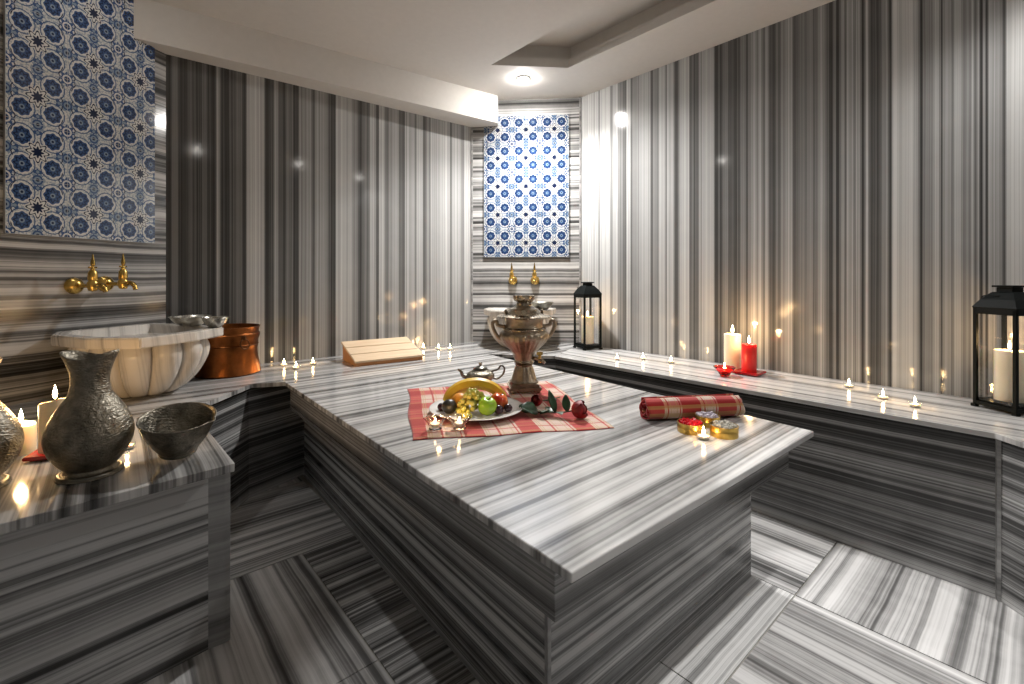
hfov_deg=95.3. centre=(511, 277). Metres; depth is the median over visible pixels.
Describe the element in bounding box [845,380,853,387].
tealight
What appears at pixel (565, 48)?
ceiling
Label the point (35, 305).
wall
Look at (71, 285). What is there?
tap
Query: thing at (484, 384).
banana
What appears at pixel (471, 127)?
trim
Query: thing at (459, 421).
votive
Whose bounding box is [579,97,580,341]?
trim
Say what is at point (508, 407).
plum
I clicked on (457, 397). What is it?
fruit
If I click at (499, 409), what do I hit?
plum
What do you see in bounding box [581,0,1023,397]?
wall
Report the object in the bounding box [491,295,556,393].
samovar
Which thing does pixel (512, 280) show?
tap
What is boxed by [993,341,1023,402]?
pillar candle
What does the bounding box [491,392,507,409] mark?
apple
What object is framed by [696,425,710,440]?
tealight
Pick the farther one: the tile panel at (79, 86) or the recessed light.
the recessed light
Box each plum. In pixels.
[437,403,442,410]
[495,405,502,413]
[504,404,511,411]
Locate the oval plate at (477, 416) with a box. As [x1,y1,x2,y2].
[429,394,521,420]
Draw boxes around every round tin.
[677,418,703,435]
[695,411,720,427]
[709,420,738,439]
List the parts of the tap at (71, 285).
handle, spout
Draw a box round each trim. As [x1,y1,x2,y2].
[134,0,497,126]
[471,127,472,341]
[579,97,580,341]
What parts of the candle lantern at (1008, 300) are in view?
rail, plate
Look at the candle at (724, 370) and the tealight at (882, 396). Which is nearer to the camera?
the tealight at (882, 396)
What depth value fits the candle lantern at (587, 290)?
3.46 m
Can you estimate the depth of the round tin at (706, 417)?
1.66 m
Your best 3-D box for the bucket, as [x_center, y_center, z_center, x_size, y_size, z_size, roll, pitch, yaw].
[-1.581,0.398,2.598,0.328,0.262,0.328,0,0,0]
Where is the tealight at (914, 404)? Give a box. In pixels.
[908,397,921,407]
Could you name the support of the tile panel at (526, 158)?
attached to the wall at (558, 276)
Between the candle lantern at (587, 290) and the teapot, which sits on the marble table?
the teapot
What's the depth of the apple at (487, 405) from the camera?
1.73 m
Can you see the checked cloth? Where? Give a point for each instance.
(421, 399)
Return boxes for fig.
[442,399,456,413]
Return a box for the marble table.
[285,354,813,683]
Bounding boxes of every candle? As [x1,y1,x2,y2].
[18,410,36,455]
[38,386,65,453]
[581,311,593,343]
[713,362,735,376]
[724,325,740,369]
[741,337,756,371]
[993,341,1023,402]
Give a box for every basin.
[51,323,222,397]
[484,307,555,347]
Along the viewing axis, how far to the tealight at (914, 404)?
1.91 m
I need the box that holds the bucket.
[194,323,260,378]
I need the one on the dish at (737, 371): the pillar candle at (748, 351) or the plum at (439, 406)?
the pillar candle at (748, 351)
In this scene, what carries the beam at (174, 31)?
attached to the wall at (320, 220)
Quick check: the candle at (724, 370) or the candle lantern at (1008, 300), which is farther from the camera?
the candle at (724, 370)
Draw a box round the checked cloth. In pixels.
[407,381,613,440]
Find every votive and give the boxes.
[423,414,446,430]
[448,414,470,430]
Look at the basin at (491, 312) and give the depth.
3.48 m
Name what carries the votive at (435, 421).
on the checked cloth
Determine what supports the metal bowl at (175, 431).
on the bench
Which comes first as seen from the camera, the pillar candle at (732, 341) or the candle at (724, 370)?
the candle at (724, 370)
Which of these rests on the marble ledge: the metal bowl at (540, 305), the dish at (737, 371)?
the dish at (737, 371)
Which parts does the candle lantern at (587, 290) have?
plate, rail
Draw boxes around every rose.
[519,390,587,418]
[531,394,559,405]
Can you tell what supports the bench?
on the floor
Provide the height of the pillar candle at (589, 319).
0.241 m
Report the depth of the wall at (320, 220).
3.05 m
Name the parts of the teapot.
spout, handle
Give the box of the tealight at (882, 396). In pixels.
[877,390,889,399]
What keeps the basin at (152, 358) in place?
on the marble ledge
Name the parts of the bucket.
ring handle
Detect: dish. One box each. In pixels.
[22,449,46,461]
[168,315,212,325]
[201,316,229,326]
[732,368,766,376]
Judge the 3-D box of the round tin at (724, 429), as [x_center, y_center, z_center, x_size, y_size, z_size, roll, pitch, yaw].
[0.712,0.507,1.569,0.091,0.045,0.091,0,0,0]
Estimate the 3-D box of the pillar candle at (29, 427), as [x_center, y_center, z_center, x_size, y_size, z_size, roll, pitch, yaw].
[-1.484,0.462,1.412,0.068,0.134,0.068,0,0,0]
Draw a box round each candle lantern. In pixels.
[573,282,602,350]
[970,285,1023,416]
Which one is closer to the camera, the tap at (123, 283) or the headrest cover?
the tap at (123, 283)
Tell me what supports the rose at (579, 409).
on the checked cloth
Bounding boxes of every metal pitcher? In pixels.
[0,357,24,487]
[41,349,134,484]
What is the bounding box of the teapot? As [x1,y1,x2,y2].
[457,362,504,379]
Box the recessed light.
[517,76,529,81]
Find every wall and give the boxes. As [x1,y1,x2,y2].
[0,0,165,405]
[166,54,470,363]
[473,98,578,343]
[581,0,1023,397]
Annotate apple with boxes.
[478,396,496,415]
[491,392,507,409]
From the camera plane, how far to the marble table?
1.34 m
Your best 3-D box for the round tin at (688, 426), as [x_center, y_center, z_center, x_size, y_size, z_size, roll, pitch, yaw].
[0.615,0.508,1.610,0.088,0.043,0.088,0,0,0]
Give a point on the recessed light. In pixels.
(520, 78)
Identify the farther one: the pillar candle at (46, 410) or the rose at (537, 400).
the rose at (537, 400)
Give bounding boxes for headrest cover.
[341,337,424,366]
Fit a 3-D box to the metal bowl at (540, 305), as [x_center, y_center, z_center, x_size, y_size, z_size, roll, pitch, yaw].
[0.209,0.209,3.476,0.204,0.059,0.204,0,0,0]
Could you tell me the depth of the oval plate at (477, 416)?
1.77 m
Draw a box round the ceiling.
[151,0,834,99]
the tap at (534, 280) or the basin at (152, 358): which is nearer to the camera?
the basin at (152, 358)
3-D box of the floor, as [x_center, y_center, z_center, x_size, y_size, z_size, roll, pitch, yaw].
[0.123,1.144,1.600,6.160,0.088,6.820,0,0,-41]
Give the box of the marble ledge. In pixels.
[7,342,1023,616]
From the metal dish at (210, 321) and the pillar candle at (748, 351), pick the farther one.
the pillar candle at (748, 351)
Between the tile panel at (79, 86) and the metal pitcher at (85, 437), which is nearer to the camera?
the metal pitcher at (85, 437)
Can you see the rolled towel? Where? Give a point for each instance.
(661, 407)
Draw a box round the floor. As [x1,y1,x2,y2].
[143,475,1023,683]
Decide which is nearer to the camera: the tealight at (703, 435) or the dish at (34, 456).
the dish at (34, 456)
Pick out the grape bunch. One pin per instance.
(473, 396)
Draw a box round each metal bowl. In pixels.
[136,402,216,459]
[531,301,553,309]
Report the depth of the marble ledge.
1.95 m
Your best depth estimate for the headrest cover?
2.98 m
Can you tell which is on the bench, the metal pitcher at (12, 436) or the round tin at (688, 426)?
the metal pitcher at (12, 436)
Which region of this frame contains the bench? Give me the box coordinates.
[0,418,234,683]
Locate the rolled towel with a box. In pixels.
[639,394,744,418]
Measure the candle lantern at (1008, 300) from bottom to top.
0.500 m
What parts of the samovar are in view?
handle, shoulder plate, crown, handle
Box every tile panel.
[3,0,154,243]
[484,114,568,256]
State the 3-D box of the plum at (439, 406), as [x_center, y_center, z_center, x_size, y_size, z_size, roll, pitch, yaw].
[-0.271,0.497,1.799,0.033,0.031,0.033,0,0,0]
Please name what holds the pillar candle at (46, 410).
on the dish at (34, 456)
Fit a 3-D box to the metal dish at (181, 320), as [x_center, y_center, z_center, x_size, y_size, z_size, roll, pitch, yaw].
[-1.611,0.214,2.343,0.186,0.048,0.186,0,0,0]
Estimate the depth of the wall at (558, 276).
3.81 m
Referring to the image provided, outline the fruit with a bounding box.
[452,393,466,407]
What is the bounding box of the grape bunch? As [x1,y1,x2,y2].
[456,388,484,418]
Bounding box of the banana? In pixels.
[443,378,505,400]
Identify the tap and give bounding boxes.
[64,254,107,293]
[97,254,137,290]
[508,263,516,284]
[530,263,538,284]
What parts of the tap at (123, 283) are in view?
handle, spout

